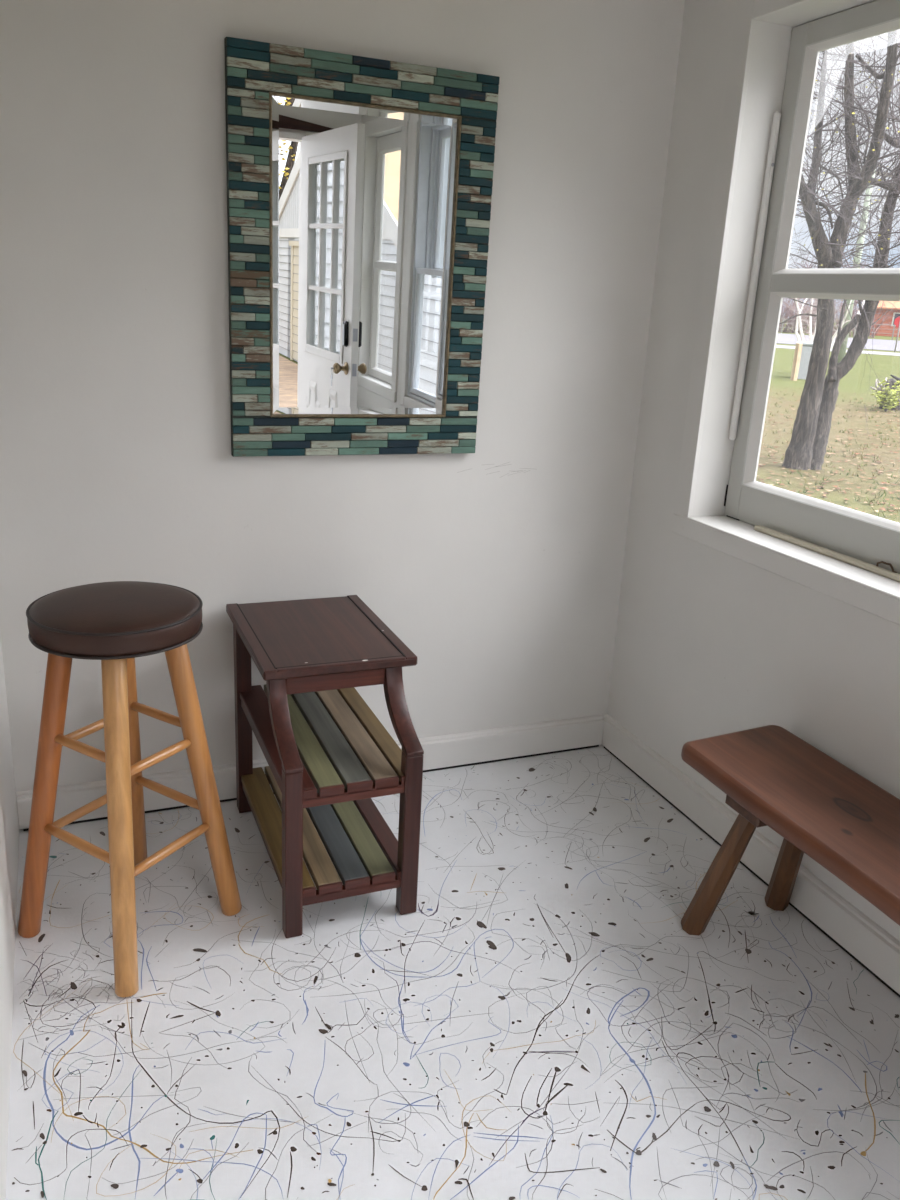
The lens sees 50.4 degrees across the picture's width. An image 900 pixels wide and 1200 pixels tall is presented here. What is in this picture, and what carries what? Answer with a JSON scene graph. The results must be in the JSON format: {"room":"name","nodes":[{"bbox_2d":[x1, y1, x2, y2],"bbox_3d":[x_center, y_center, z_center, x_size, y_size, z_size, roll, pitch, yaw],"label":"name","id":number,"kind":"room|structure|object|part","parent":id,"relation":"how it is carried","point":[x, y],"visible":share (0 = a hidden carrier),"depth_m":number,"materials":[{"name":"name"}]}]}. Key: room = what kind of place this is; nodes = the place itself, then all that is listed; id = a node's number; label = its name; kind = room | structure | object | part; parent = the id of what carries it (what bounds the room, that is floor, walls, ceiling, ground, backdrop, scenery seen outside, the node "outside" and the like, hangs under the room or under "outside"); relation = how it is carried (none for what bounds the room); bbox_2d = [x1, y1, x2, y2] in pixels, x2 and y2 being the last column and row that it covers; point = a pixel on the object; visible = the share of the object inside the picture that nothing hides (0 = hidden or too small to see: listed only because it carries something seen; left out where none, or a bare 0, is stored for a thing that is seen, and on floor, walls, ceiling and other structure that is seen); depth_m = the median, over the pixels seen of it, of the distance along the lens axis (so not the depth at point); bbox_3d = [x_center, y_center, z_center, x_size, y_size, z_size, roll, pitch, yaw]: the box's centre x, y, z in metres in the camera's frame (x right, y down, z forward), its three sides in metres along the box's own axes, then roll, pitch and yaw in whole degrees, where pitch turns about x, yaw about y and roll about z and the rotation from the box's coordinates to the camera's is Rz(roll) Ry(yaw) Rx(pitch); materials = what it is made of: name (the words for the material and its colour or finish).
{"room":"entryway","nodes":[
{"label":"entryway","id":0,"kind":"room"},
{"bbox_2d":[0,637,18,1199],"bbox_3d":[-0.569,-0.088,0.822,0.120,2.610,3.000,-4,19,-22],"label":"wall","id":1,"kind":"structure","parent":0,"point":[9,821],"depth_m":1.97,"materials":[{"name":"paint"}]},
{"bbox_2d":[0,0,684,797],"bbox_3d":[-0.329,-0.634,2.516,1.903,2.640,0.121,-4,19,-22],"label":"wall","id":2,"kind":"structure","parent":0,"point":[499,566],"depth_m":2.47,"materials":[{"name":"paint"}]},
{"bbox_2d":[16,714,603,830],"bbox_3d":[-0.315,0.493,2.829,1.761,0.108,0.020,-4,19,-22],"label":"baseboard","id":3,"kind":"structure","parent":2,"relation":"attached to","point":[456,750],"depth_m":2.94,"materials":[{"name":"paint"}]},
{"bbox_2d":[224,37,499,456],"bbox_3d":[-0.217,-0.832,2.401,0.668,0.937,0.044,-4,19,-22],"label":"wall mirror","id":4,"kind":"object","parent":2,"relation":"attached to","point":[359,189],"visible":1,"depth_m":2.38,"materials":[{"name":"tile"}]},
{"bbox_2d":[272,95,457,414],"bbox_3d":[-0.215,-0.831,2.396,0.468,0.729,0.013,-4,19,-22],"label":"mirror glass","id":5,"kind":"object","parent":4,"relation":"attached to","point":[365,190],"depth_m":2.39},
{"bbox_2d":[6,744,899,1199],"bbox_3d":[0.267,1.036,1.565,2.063,0.102,3.240,-4,19,-22],"label":"floor","id":6,"kind":"structure","parent":0,"point":[545,1022],"depth_m":1.92,"materials":[{"name":"white paint"}]},
{"bbox_2d":[18,581,241,997],"bbox_3d":[-0.704,0.367,2.065,0.369,0.779,0.389,12,20,26],"label":"bar stool","id":7,"kind":"object","parent":6,"relation":"on","point":[115,623],"visible":1,"depth_m":1.96,"materials":[{"name":"brown wood"}]},
{"bbox_3d":[-0.862,0.402,2.037,0.164,0.714,0.047,-2,18,-16],"label":"leg","id":8,"kind":"part","parent":7,"relation":"part of","materials":[{"name":"brown wood"}]},
{"bbox_3d":[-0.683,0.029,1.964,0.339,0.071,0.339,-4,19,-22],"label":"seat","id":9,"kind":"part","parent":7,"relation":"part of","materials":[{"name":"brown leather"}]},
{"bbox_3d":[-0.662,0.450,1.921,0.047,0.715,0.180,-1,18,-14],"label":"leg","id":10,"kind":"part","parent":7,"relation":"part of","materials":[{"name":"brown wood"}]},
{"bbox_3d":[-0.748,0.345,2.235,0.047,0.714,0.169,-2,18,-16],"label":"leg","id":11,"kind":"part","parent":7,"relation":"part of","materials":[{"name":"brown wood"}]},
{"bbox_3d":[-0.546,0.393,2.118,0.155,0.713,0.047,-1,18,-13],"label":"leg","id":12,"kind":"part","parent":7,"relation":"part of","materials":[{"name":"brown wood"}]},
{"bbox_2d":[226,595,423,937],"bbox_3d":[-0.320,0.374,2.403,0.361,0.592,0.640,-4,19,-22],"label":"side table","id":13,"kind":"object","parent":6,"relation":"on","point":[327,754],"visible":1,"depth_m":2.25,"materials":[{"name":"brown wood"}]},
{"bbox_3d":[-0.560,0.315,2.591,0.039,0.567,0.043,-4,19,-22],"label":"leg","id":14,"kind":"part","parent":13,"relation":"part of","materials":[{"name":"brown wood"}]},
{"bbox_3d":[-0.450,0.352,2.322,0.018,0.020,0.533,-4,19,-22],"label":"rail","id":15,"kind":"part","parent":13,"relation":"part of","materials":[{"name":"brown wood"}]},
{"bbox_3d":[-0.462,0.588,2.398,0.018,0.020,0.533,-4,19,-22],"label":"rail","id":16,"kind":"part","parent":13,"relation":"part of","materials":[{"name":"brown wood"}]},
{"bbox_3d":[-0.348,0.559,2.111,0.039,0.415,0.038,-4,19,-22],"label":"leg","id":17,"kind":"part","parent":13,"relation":"part of","materials":[{"name":"brown wood"}]},
{"bbox_3d":[-0.226,0.657,2.193,0.234,0.042,0.020,-4,19,-22],"label":"rail","id":18,"kind":"part","parent":13,"relation":"part of","materials":[{"name":"brown wood"}]},
{"bbox_3d":[-0.214,0.421,2.118,0.234,0.042,0.020,-4,19,-22],"label":"rail","id":19,"kind":"part","parent":13,"relation":"part of","materials":[{"name":"brown wood"}]},
{"bbox_3d":[-0.094,0.540,2.213,0.041,0.415,0.038,-4,19,-22],"label":"leg","id":20,"kind":"part","parent":13,"relation":"part of","materials":[{"name":"brown wood"}]},
{"bbox_2d":[681,725,899,935],"bbox_3d":[0.879,0.704,1.832,0.318,0.448,1.208,-4,19,-22],"label":"bench","id":21,"kind":"object","parent":6,"relation":"on","point":[822,809],"visible":1,"depth_m":2.04,"materials":[{"name":"brown wood"}]},
{"bbox_3d":[0.620,0.611,2.182,0.146,0.384,0.056,14,21,31],"label":"leg","id":22,"kind":"part","parent":21,"relation":"part of","materials":[{"name":"brown wood"}]},
{"bbox_3d":[0.811,0.595,2.264,0.054,0.386,0.160,5,18,5],"label":"leg","id":23,"kind":"part","parent":21,"relation":"part of","materials":[{"name":"brown wood"}]},
{"bbox_2d":[607,0,899,940],"bbox_3d":[1.204,-0.110,1.574,0.160,2.370,3.240,-4,19,-22],"label":"wall","id":24,"kind":"structure","parent":0,"point":[710,642],"depth_m":2.54,"materials":[{"name":"paint"}]},
{"bbox_2d":[602,714,899,996],"bbox_3d":[1.066,0.875,1.863,0.020,0.108,2.979,-4,19,-22],"label":"baseboard","id":25,"kind":"structure","parent":24,"relation":"attached to","point":[854,932],"depth_m":2.45,"materials":[{"name":"paint"}]},
{"bbox_2d":[671,0,899,624],"bbox_3d":[0.990,-0.641,1.981,0.169,1.342,1.326,-4,19,-22],"label":"window","id":26,"kind":"structure","parent":24,"relation":"in","point":[849,556],"depth_m":2.39,"materials":[{"name":"paint"}]},
{"bbox_3d":[0.923,-0.661,1.945,0.014,1.289,1.326,-4,19,-22],"label":"casing","id":27,"kind":"part","parent":26,"relation":"part of","materials":[{"name":"paint"}]},
{"bbox_3d":[0.953,-0.054,2.166,0.154,0.007,1.192,-4,19,-22],"label":"sill","id":28,"kind":"part","parent":26,"relation":"part of","materials":[{"name":"paint"}]},
{"label":"outside","id":29,"kind":"structure","parent":0,"visible":0},
{"bbox_2d":[756,318,899,522],"bbox_3d":[53.741,-29.483,106.965,300.000,0.001,320.000,-4,19,-22],"label":"ground","id":30,"kind":"structure","parent":29,"point":[885,366],"depth_m":15.00,"materials":[{"name":"green plant"}]},
{"bbox_2d":[790,343,802,380],"bbox_3d":[9.757,-6.654,26.946,0.140,1.120,0.140,-4,19,-22],"label":"fence post","id":31,"kind":"object","parent":30,"relation":"on","point":[798,349],"visible":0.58,"depth_m":26.88,"materials":[{"name":"beige wood"}]},
{"bbox_2d":[783,250,817,324],"bbox_3d":[41.308,-37.226,113.749,6.912,9.792,6.413,6,18,9],"label":"tree","id":32,"kind":"object","parent":30,"relation":"on","point":[811,250],"visible":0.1,"depth_m":113.14,"materials":[{"name":"brown plant"}]},
{"bbox_2d":[796,341,812,379],"bbox_3d":[10.383,-6.994,28.010,0.560,1.080,0.900,11,19,23],"label":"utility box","id":33,"kind":"object","parent":30,"relation":"on","point":[807,346],"visible":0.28,"depth_m":27.61,"materials":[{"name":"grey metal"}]},
{"bbox_3d":[10.408,-7.470,27.858,0.560,0.080,0.900,11,19,23],"label":"lid","id":34,"kind":"part","parent":33,"relation":"part of","materials":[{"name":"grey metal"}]},
{"bbox_2d":[800,259,849,330],"bbox_3d":[35.987,-29.974,92.048,6.133,8.631,4.936,16,22,35],"label":"tree","id":35,"kind":"object","parent":30,"relation":"on","point":[842,259],"visible":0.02,"depth_m":92.72,"materials":[{"name":"plant"}]},
{"bbox_2d":[757,387,899,516],"bbox_3d":[7.593,-2.191,14.082,21.572,0.025,20.055,11,19,22],"label":"fallen leaves","id":36,"kind":"object","parent":30,"relation":"on","point":[760,465],"visible":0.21,"depth_m":12.11,"materials":[{"name":"brown plant"}]},
{"bbox_2d":[782,259,876,350],"bbox_3d":[11.496,-8.803,29.539,3.562,3.777,3.677,14,21,31],"label":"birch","id":37,"kind":"object","parent":30,"relation":"on","point":[798,319],"visible":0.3,"depth_m":29.52,"materials":[{"name":"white plant"}]},
{"bbox_2d":[778,297,899,337],"bbox_3d":[30.796,-28.165,88.836,18.189,7.014,20.946,-4,19,-22],"label":"undergrowth","id":38,"kind":"object","parent":30,"relation":"on","point":[786,312],"visible":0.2,"depth_m":87.12,"materials":[{"name":"plant"}]},
{"bbox_2d":[781,318,896,339],"bbox_3d":[34.770,-23.105,82.047,86.000,1.350,0.103,10,19,22],"label":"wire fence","id":39,"kind":"object","parent":30,"relation":"on","point":[782,327],"visible":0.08,"depth_m":82.04,"materials":[{"name":"grey metal"}]},
{"bbox_2d":[779,29,899,469],"bbox_3d":[4.912,-5.106,11.149,4.841,7.537,4.692,-11,22,-37],"label":"bare tree","id":40,"kind":"object","parent":30,"relation":"on","point":[806,449],"visible":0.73,"depth_m":11.07,"materials":[{"name":"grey plant"}]},
{"bbox_2d":[837,169,891,362],"bbox_3d":[15.665,-12.875,36.868,2.000,7.700,0.320,-4,19,-22],"label":"tree","id":41,"kind":"object","parent":30,"relation":"on","point":[842,353],"visible":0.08,"depth_m":36.72,"materials":[{"name":"plant"}]},
{"bbox_2d":[870,301,899,336],"bbox_3d":[51.082,-29.157,95.496,17.200,6.500,9.000,10,19,22],"label":"brick house","id":42,"kind":"structure","parent":30,"relation":"on","point":[883,329],"depth_m":94.89,"materials":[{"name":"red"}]},
{"bbox_2d":[870,375,899,411],"bbox_3d":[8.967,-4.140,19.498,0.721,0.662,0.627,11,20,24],"label":"bush","id":43,"kind":"object","parent":30,"relation":"on","point":[890,401],"visible":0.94,"depth_m":19.49,"materials":[{"name":"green plant"}]},
{"bbox_2d":[894,316,899,351],"bbox_3d":[24.675,-14.714,52.626,0.591,2.300,0.094,10,19,22],"label":"road sign","id":44,"kind":"object","parent":30,"relation":"on","point":[897,320],"visible":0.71,"depth_m":52.57,"materials":[{"name":"metal"}]},
{"bbox_3d":[24.717,-15.265,52.481,0.591,0.591,0.020,10,19,22],"label":"panel","id":45,"kind":"part","parent":44,"relation":"part of","materials":[{"name":"red metal"}]},
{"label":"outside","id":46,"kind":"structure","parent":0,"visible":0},
{"bbox_2d":[776,345,899,355],"bbox_3d":[24.000,-13.500,52.213,96.867,0.050,101.078,-4,19,-22],"label":"path","id":47,"kind":"structure","parent":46,"point":[777,346],"depth_m":50.69,"materials":[{"name":"grey concrete"}]},
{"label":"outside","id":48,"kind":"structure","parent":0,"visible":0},
{"bbox_2d":[776,333,899,350],"bbox_3d":[32.788,-19.237,71.545,110.163,0.050,113.232,-4,19,-22],"label":"road","id":49,"kind":"structure","parent":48,"point":[887,345],"depth_m":65.86,"materials":[{"name":"grey asphalt"}]}
]}

